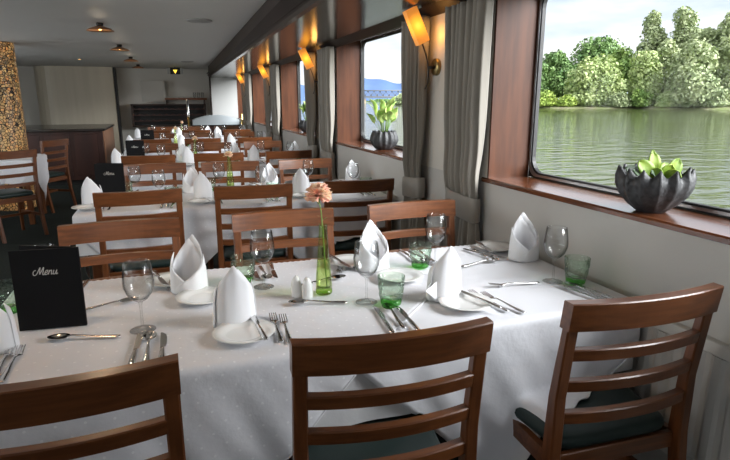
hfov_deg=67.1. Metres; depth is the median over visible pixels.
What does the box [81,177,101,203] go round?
folded napkin
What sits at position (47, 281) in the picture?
menu card
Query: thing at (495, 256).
fork
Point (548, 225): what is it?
wine glass
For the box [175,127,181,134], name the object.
folded napkin
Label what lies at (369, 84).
hills
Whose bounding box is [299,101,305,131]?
potted plant
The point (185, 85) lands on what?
wall
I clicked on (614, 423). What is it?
dining chair
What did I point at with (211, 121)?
table
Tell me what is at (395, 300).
glass
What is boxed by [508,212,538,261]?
folded napkin
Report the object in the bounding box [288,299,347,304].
spoon
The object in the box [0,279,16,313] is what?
glass
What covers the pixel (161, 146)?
dining chair
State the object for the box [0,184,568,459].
floor
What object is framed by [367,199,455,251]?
dining chair
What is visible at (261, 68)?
wall lamp
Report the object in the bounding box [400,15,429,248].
window curtain
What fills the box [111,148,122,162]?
folded napkin
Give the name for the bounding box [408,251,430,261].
spoon
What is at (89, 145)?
counter
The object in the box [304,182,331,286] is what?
carnation
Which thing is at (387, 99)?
tree
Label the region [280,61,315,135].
trim
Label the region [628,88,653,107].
bush
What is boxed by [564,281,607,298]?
spoon
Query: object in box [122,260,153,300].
bowl
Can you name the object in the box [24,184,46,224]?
dining table
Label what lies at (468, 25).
window curtain
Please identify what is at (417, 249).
table knife
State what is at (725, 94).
bush
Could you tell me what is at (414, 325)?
table knife
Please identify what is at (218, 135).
folded napkin
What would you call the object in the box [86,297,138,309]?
spoon
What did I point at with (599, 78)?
tree
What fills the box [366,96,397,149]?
potted plant
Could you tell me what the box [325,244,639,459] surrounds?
tablecloth
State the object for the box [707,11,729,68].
tree
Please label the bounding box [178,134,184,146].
folded napkin
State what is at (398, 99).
tree
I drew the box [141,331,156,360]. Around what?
spoon
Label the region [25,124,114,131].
countertop
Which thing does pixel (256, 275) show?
table knife
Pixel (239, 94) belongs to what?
trim
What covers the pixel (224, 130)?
dining chair
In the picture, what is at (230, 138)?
folded napkin
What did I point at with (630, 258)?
wall
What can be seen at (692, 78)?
tree
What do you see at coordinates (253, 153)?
folded napkin
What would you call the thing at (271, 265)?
table knife
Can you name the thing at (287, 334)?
fork
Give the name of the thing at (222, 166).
dining chair
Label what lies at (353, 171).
folded napkin
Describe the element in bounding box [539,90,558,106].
bush
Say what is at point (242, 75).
window curtain
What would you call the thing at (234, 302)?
folded napkin
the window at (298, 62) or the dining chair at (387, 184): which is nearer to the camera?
the dining chair at (387, 184)
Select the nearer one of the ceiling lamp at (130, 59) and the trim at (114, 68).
the ceiling lamp at (130, 59)
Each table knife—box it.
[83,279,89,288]
[128,334,141,363]
[151,269,168,284]
[158,332,166,357]
[250,263,259,278]
[250,315,268,339]
[269,262,277,277]
[329,254,352,267]
[373,307,395,332]
[395,305,419,329]
[399,249,416,260]
[415,248,434,260]
[460,290,501,308]
[475,240,493,251]
[556,284,599,298]
[579,284,613,297]
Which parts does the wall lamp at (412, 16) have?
lamp shade, arm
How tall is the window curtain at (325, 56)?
1.448 m
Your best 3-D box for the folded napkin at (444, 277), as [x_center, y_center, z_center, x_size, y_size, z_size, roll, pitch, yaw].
[0.253,0.137,1.839,0.161,0.187,0.096,-7,15,-27]
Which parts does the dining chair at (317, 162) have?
leg, rail, leg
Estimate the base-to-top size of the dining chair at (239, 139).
0.905 m
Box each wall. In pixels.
[17,66,210,150]
[33,66,120,153]
[239,0,729,459]
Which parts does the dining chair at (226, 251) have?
leg, rail, seat, seat frame, leg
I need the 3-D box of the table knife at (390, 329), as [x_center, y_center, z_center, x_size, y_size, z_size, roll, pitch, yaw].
[0.057,0.270,1.665,0.020,0.006,0.210,-3,14,-13]
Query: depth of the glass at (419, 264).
2.19 m
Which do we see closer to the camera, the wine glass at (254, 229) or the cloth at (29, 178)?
the wine glass at (254, 229)
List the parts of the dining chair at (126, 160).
rail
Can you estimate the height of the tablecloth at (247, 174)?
0.573 m
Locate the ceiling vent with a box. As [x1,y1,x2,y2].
[186,18,211,22]
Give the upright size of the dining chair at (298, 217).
0.905 m
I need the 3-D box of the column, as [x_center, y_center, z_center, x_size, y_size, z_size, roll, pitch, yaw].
[-4.640,-1.319,7.102,0.440,2.100,0.440,-5,14,-19]
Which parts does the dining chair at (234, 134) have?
rail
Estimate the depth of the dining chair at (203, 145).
6.59 m
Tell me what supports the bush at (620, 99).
on the bank
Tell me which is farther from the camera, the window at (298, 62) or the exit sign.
the exit sign
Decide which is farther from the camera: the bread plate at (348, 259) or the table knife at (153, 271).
the bread plate at (348, 259)
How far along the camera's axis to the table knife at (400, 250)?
2.36 m
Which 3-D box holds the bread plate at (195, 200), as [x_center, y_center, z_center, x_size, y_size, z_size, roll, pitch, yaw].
[-1.060,-0.187,3.575,0.176,0.018,0.176,2,13,8]
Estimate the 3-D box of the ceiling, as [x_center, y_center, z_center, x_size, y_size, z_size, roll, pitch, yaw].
[-3.102,-1.832,4.488,6.350,0.100,17.100,-5,14,-19]
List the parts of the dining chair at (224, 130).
rail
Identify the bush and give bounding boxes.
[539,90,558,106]
[555,94,577,106]
[603,91,631,106]
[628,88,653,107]
[654,91,677,106]
[699,86,729,106]
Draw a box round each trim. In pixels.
[113,67,123,155]
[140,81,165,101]
[207,0,304,75]
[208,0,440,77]
[209,77,212,114]
[233,0,466,79]
[237,80,242,116]
[252,72,271,121]
[253,122,271,126]
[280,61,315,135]
[281,128,315,138]
[335,141,402,160]
[336,27,400,141]
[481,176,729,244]
[487,0,539,177]
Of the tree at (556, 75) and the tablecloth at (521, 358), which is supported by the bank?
the tree at (556, 75)
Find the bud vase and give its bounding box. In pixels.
[316,224,331,294]
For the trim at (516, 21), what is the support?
attached to the wall at (630, 258)
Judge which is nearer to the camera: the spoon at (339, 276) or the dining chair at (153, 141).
the spoon at (339, 276)
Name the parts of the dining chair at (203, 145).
rail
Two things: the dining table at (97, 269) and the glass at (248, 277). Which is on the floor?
the dining table at (97, 269)
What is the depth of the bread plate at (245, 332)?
1.55 m
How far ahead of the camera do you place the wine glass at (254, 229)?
1.94 m
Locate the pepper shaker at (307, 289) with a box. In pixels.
[302,277,312,299]
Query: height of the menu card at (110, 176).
0.238 m
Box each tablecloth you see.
[0,154,48,198]
[0,259,427,459]
[72,185,283,278]
[124,145,201,155]
[129,159,260,190]
[202,143,273,154]
[216,157,307,185]
[248,182,386,258]
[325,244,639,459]
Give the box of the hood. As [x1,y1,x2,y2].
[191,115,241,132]
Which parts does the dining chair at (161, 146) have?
rail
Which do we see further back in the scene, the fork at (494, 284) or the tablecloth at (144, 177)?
the tablecloth at (144, 177)
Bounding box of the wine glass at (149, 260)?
[122,260,155,333]
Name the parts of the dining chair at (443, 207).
rail, leg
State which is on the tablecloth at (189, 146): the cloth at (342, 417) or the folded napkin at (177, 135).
the folded napkin at (177, 135)
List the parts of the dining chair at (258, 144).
rail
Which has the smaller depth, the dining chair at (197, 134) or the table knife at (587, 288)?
the table knife at (587, 288)
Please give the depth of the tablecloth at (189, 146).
7.41 m
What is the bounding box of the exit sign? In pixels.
[167,67,182,73]
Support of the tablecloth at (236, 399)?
on the cloth at (342, 417)
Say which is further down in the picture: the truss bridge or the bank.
the bank
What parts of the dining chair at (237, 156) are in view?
leg, rail, leg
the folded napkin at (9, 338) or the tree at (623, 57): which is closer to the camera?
the folded napkin at (9, 338)
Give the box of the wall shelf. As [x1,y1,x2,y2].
[165,98,206,103]
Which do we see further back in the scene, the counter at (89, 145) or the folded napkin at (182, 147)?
the counter at (89, 145)
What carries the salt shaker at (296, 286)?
on the tablecloth at (236, 399)
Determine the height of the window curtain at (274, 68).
1.448 m
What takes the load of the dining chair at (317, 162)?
on the floor
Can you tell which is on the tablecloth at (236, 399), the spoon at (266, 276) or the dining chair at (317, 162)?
the spoon at (266, 276)
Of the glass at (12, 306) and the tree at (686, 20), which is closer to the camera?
the glass at (12, 306)
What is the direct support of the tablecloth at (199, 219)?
on the cloth at (84, 249)
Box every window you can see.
[297,59,301,122]
[361,29,402,149]
[528,0,729,217]
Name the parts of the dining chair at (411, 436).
leg, seat, rail, leg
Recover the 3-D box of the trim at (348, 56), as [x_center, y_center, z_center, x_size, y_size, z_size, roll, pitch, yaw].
[0.149,-1.092,4.271,0.232,0.924,1.804,-5,14,-19]
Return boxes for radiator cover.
[613,322,729,459]
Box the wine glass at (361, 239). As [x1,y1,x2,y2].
[353,239,379,301]
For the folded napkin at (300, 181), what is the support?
on the tablecloth at (304, 231)
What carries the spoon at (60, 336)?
on the tablecloth at (236, 399)
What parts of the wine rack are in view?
wavy rail, wavy rail, wavy rail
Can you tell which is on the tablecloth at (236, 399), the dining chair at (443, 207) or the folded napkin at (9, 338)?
the folded napkin at (9, 338)
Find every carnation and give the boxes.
[223,151,232,185]
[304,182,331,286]
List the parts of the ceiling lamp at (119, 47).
dish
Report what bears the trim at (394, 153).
attached to the wall at (630, 258)
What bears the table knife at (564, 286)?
on the tablecloth at (521, 358)
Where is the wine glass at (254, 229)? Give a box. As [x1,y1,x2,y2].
[250,229,273,289]
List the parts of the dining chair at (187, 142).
rail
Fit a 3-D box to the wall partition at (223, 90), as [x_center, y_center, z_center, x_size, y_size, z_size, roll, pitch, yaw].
[-3.061,-2.492,12.065,0.550,2.100,0.060,-5,14,-19]
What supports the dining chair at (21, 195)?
on the floor
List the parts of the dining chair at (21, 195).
leg, seat, rail, seat frame, leg, leg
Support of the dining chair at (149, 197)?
on the floor
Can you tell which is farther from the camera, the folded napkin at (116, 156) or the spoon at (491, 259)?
the folded napkin at (116, 156)
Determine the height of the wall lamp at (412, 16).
0.446 m
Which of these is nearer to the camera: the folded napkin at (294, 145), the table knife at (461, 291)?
the table knife at (461, 291)
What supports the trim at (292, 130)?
attached to the wall at (630, 258)
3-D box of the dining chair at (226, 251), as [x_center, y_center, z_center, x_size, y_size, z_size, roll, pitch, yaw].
[-0.722,0.127,3.582,0.464,0.905,0.493,-4,14,-15]
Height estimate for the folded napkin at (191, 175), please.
0.190 m
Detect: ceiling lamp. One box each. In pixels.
[86,22,113,31]
[110,44,129,50]
[124,57,138,61]
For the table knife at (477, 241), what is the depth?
2.42 m
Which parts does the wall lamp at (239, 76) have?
lamp shade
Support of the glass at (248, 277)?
on the tablecloth at (236, 399)
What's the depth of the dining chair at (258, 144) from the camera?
6.79 m
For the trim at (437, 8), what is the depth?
3.91 m
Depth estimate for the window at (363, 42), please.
5.05 m
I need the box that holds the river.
[271,100,729,208]
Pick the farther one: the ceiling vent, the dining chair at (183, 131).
the dining chair at (183, 131)
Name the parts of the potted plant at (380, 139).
pot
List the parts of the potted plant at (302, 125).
pot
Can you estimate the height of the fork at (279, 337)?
0.010 m
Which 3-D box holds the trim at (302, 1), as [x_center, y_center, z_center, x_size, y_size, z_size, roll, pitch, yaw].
[-0.831,-1.643,4.541,0.020,0.103,15.601,-4,14,-18]
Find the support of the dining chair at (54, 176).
on the floor
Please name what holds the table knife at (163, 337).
on the tablecloth at (236, 399)
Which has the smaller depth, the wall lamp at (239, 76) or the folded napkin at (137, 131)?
the folded napkin at (137, 131)
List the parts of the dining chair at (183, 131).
rail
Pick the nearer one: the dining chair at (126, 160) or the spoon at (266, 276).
the spoon at (266, 276)
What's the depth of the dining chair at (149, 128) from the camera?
10.39 m
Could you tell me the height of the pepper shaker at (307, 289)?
0.074 m
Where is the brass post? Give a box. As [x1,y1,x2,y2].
[186,99,189,125]
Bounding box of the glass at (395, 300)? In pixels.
[377,274,404,305]
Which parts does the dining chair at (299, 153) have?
rail, leg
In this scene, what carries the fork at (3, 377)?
on the tablecloth at (236, 399)
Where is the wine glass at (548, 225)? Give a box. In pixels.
[542,225,568,284]
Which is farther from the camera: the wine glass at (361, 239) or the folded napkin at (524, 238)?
the folded napkin at (524, 238)
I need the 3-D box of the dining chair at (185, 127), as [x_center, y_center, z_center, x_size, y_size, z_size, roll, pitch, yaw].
[-3.276,-1.503,10.476,0.464,0.905,0.493,-5,14,-19]
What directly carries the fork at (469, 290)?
on the tablecloth at (521, 358)
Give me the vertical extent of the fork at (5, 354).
0.010 m
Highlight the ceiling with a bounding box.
[0,0,266,69]
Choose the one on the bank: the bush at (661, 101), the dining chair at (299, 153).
the bush at (661, 101)
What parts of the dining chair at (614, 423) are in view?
leg, seat, seat frame, rail, leg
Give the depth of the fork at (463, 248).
2.36 m
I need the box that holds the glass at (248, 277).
[230,254,254,282]
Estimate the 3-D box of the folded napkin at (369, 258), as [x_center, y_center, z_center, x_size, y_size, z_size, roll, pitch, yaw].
[0.037,0.061,2.156,0.132,0.190,0.098,-8,15,-31]
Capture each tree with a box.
[367,98,389,101]
[394,93,401,104]
[540,61,549,91]
[541,49,577,100]
[563,53,628,106]
[569,35,626,68]
[610,46,635,92]
[626,50,663,105]
[635,9,667,62]
[656,38,684,92]
[661,5,707,68]
[663,36,722,107]
[701,27,720,47]
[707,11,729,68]
[713,43,729,105]
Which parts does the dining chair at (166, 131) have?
rail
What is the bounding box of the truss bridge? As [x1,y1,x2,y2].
[364,90,401,102]
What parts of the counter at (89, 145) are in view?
panel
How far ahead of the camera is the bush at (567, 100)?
147.00 m
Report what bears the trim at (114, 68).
attached to the wall at (185, 85)
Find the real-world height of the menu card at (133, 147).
0.238 m
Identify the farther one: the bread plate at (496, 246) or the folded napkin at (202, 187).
the folded napkin at (202, 187)
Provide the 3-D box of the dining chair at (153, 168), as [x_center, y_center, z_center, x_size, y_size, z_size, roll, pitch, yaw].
[-1.593,-0.043,4.300,0.464,0.905,0.493,-5,14,-22]
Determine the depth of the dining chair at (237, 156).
5.27 m
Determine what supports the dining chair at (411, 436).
on the floor
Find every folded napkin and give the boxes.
[0,303,19,353]
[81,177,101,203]
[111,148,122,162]
[134,128,140,137]
[170,235,207,293]
[174,132,179,142]
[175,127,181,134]
[176,144,185,161]
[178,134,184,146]
[182,146,194,162]
[183,166,197,192]
[193,172,212,198]
[213,266,256,327]
[214,127,221,135]
[215,132,222,141]
[227,133,235,143]
[229,142,239,152]
[248,145,258,160]
[261,162,277,184]
[289,141,298,150]
[292,168,309,192]
[345,160,360,180]
[358,220,388,272]
[426,246,460,301]
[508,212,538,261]
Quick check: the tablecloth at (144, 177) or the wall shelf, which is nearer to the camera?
the tablecloth at (144, 177)
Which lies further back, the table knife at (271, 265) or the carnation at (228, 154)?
the carnation at (228, 154)
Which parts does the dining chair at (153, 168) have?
leg, rail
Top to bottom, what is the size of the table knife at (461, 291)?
0.006 m
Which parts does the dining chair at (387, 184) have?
leg, seat frame, seat, rail, leg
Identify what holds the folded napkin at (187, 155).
on the tablecloth at (144, 177)
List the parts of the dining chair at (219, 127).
rail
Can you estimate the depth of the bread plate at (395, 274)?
2.07 m
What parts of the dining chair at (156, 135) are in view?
rail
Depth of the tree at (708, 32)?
146.30 m
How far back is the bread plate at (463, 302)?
1.78 m
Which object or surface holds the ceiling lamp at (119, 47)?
attached to the ceiling
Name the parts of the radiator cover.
rail, rail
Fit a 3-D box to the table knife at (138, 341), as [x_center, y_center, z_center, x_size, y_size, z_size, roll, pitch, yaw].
[-0.609,0.318,1.461,0.020,0.006,0.210,-4,14,-15]
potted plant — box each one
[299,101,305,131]
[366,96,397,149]
[615,150,696,213]
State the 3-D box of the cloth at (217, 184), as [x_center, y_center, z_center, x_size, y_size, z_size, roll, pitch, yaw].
[-1.635,-0.609,5.971,2.016,0.245,0.856,-5,14,-19]
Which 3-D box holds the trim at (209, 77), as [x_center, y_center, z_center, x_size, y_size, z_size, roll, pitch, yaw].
[-3.326,-2.467,11.958,0.027,2.100,0.130,-5,14,-19]
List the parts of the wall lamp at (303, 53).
lamp shade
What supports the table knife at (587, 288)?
on the tablecloth at (521, 358)
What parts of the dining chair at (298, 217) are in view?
leg, rail, leg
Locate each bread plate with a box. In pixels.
[71,204,93,210]
[145,272,169,286]
[175,286,215,304]
[188,198,214,203]
[212,319,274,343]
[293,192,308,197]
[327,254,358,266]
[376,267,422,282]
[438,292,492,310]
[475,240,508,251]
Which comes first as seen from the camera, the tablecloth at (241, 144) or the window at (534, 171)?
the window at (534, 171)
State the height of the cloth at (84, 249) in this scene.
0.245 m
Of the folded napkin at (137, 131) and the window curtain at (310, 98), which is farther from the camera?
the folded napkin at (137, 131)
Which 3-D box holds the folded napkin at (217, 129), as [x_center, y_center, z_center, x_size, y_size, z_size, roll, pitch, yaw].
[-2.664,-1.780,9.943,0.132,0.190,0.098,-4,14,-16]
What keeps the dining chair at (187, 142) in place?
on the floor
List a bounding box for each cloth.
[22,170,48,182]
[76,226,384,255]
[212,175,229,186]
[315,322,632,426]
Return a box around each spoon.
[47,333,120,339]
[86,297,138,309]
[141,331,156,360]
[258,265,271,278]
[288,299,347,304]
[312,274,345,282]
[382,303,405,328]
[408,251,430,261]
[461,257,498,266]
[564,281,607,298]
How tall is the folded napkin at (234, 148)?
0.190 m
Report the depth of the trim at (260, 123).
9.24 m
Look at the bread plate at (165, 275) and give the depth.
2.00 m
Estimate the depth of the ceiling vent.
4.90 m
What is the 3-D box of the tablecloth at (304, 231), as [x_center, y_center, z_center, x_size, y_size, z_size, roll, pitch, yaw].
[-0.655,0.004,4.074,1.513,0.573,1.189,-5,14,-19]
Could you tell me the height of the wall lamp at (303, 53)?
0.446 m
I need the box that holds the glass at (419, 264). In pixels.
[409,241,431,268]
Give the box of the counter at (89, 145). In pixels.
[25,124,114,185]
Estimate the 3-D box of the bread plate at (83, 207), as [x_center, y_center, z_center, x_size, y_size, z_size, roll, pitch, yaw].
[-1.697,-0.136,3.361,0.176,0.018,0.176,-3,14,-14]
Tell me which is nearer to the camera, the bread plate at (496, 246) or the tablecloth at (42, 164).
the bread plate at (496, 246)
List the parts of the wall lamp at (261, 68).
lamp shade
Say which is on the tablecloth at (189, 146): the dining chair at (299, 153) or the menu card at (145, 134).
the menu card at (145, 134)
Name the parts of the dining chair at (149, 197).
leg, rail, seat frame, seat, leg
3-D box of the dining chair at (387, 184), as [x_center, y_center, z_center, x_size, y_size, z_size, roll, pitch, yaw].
[-0.095,0.076,3.798,0.464,0.905,0.493,-4,14,-17]
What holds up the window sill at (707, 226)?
attached to the wall at (630, 258)
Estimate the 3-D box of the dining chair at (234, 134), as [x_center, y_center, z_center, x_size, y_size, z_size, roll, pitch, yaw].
[-1.924,-1.080,8.688,0.464,0.905,0.493,-5,14,-22]
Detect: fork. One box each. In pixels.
[0,344,25,382]
[0,346,15,370]
[269,312,283,341]
[279,313,291,343]
[463,248,493,257]
[468,289,508,310]
[472,249,506,257]
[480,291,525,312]
[489,281,539,285]
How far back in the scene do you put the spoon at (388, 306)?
1.70 m
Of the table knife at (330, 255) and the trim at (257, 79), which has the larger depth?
the trim at (257, 79)
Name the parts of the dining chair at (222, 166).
leg, rail, leg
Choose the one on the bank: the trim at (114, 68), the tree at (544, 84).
the tree at (544, 84)
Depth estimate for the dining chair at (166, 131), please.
9.13 m
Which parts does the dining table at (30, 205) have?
leg, leg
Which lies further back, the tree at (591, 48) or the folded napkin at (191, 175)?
the tree at (591, 48)
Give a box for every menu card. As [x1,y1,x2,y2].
[8,245,87,330]
[94,163,125,191]
[125,140,144,155]
[140,130,153,139]
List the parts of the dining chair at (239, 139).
rail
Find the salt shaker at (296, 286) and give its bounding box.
[291,275,301,297]
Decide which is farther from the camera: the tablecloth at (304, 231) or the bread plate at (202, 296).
the tablecloth at (304, 231)
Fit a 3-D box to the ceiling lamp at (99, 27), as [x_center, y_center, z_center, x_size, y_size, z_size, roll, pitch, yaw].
[-2.476,-1.897,5.136,0.244,0.071,0.244,-5,14,-19]
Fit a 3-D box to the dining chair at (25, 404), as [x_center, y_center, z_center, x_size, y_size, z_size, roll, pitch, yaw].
[-0.655,0.666,1.302,0.464,0.905,0.493,-5,14,-19]
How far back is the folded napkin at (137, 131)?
9.48 m
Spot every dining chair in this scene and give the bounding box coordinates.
[0,149,48,243]
[0,353,185,459]
[19,139,76,212]
[57,217,180,281]
[92,188,184,277]
[121,154,176,187]
[123,163,186,190]
[144,139,171,154]
[144,143,177,157]
[148,127,173,130]
[154,130,170,138]
[154,133,175,142]
[178,126,203,130]
[182,130,210,138]
[183,132,214,138]
[184,138,220,152]
[191,142,230,153]
[194,152,244,184]
[201,161,261,268]
[213,183,293,267]
[214,126,238,134]
[223,129,250,143]
[225,132,254,142]
[231,208,334,266]
[237,137,271,156]
[243,141,281,156]
[265,150,311,181]
[278,158,344,258]
[288,317,493,459]
[321,178,393,257]
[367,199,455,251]
[513,282,723,459]
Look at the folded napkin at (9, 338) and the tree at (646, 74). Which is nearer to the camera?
the folded napkin at (9, 338)
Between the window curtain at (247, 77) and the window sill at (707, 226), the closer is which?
the window sill at (707, 226)
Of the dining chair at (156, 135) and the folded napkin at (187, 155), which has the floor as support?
the dining chair at (156, 135)
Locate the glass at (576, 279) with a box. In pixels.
[564,254,590,284]
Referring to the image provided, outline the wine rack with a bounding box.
[130,104,205,126]
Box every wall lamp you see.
[236,74,244,96]
[257,65,269,95]
[298,48,317,93]
[402,6,440,89]
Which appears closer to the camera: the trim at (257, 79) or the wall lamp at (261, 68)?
the wall lamp at (261, 68)
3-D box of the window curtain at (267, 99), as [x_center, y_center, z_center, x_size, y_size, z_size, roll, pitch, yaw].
[-1.446,-1.687,8.248,0.090,1.448,0.312,-5,14,-19]
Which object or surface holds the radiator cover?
attached to the wall at (630, 258)
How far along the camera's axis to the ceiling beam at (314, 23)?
4.09 m
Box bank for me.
[539,105,729,109]
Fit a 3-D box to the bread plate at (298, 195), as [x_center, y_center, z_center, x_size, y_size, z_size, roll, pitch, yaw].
[-0.436,-0.240,3.799,0.176,0.018,0.176,3,14,12]
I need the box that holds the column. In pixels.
[0,41,35,210]
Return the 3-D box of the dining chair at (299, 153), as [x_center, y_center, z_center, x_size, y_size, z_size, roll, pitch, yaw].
[-0.831,-0.400,5.809,0.464,0.905,0.493,-5,14,-19]
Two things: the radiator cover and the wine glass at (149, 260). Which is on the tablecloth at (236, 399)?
the wine glass at (149, 260)
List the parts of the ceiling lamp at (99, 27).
dish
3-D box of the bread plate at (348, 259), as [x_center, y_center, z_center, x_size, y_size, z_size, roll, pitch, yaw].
[-0.065,0.130,2.236,0.176,0.018,0.176,1,13,5]
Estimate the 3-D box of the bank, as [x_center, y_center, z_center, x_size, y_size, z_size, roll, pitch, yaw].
[94.869,-36.886,162.344,130.734,3.500,138.980,-5,14,-19]
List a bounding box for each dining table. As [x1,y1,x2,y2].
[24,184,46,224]
[91,255,102,278]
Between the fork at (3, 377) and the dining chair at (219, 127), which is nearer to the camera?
the fork at (3, 377)
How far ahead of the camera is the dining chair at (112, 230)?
2.32 m
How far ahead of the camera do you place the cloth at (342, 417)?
1.57 m
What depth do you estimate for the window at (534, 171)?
2.65 m
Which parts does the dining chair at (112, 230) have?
rail, leg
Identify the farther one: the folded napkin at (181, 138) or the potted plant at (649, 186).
the folded napkin at (181, 138)
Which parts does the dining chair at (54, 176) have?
leg, rail, seat, seat frame, leg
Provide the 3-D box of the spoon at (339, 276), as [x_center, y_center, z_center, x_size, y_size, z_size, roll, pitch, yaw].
[-0.156,0.183,2.018,0.194,0.012,0.042,-8,15,-30]
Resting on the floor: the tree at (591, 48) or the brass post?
the brass post
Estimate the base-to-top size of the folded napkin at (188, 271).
0.190 m
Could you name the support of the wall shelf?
attached to the wall at (185, 85)
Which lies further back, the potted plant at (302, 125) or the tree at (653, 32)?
the tree at (653, 32)
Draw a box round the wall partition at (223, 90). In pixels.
[211,78,237,118]
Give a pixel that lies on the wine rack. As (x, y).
(143, 115)
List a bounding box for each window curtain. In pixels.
[241,74,247,128]
[244,73,253,131]
[263,67,272,140]
[269,64,280,150]
[303,52,318,181]
[317,46,335,181]
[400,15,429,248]
[439,0,493,245]
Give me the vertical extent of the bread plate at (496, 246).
0.018 m
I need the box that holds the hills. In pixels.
[300,78,401,99]
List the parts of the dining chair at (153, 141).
rail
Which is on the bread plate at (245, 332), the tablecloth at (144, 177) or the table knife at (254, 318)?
the table knife at (254, 318)
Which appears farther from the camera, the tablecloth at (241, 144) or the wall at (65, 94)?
the wall at (65, 94)
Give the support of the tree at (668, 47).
on the bank
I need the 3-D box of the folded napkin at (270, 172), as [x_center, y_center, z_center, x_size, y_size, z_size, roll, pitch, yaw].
[-0.720,-0.409,4.142,0.132,0.190,0.098,-6,14,-22]

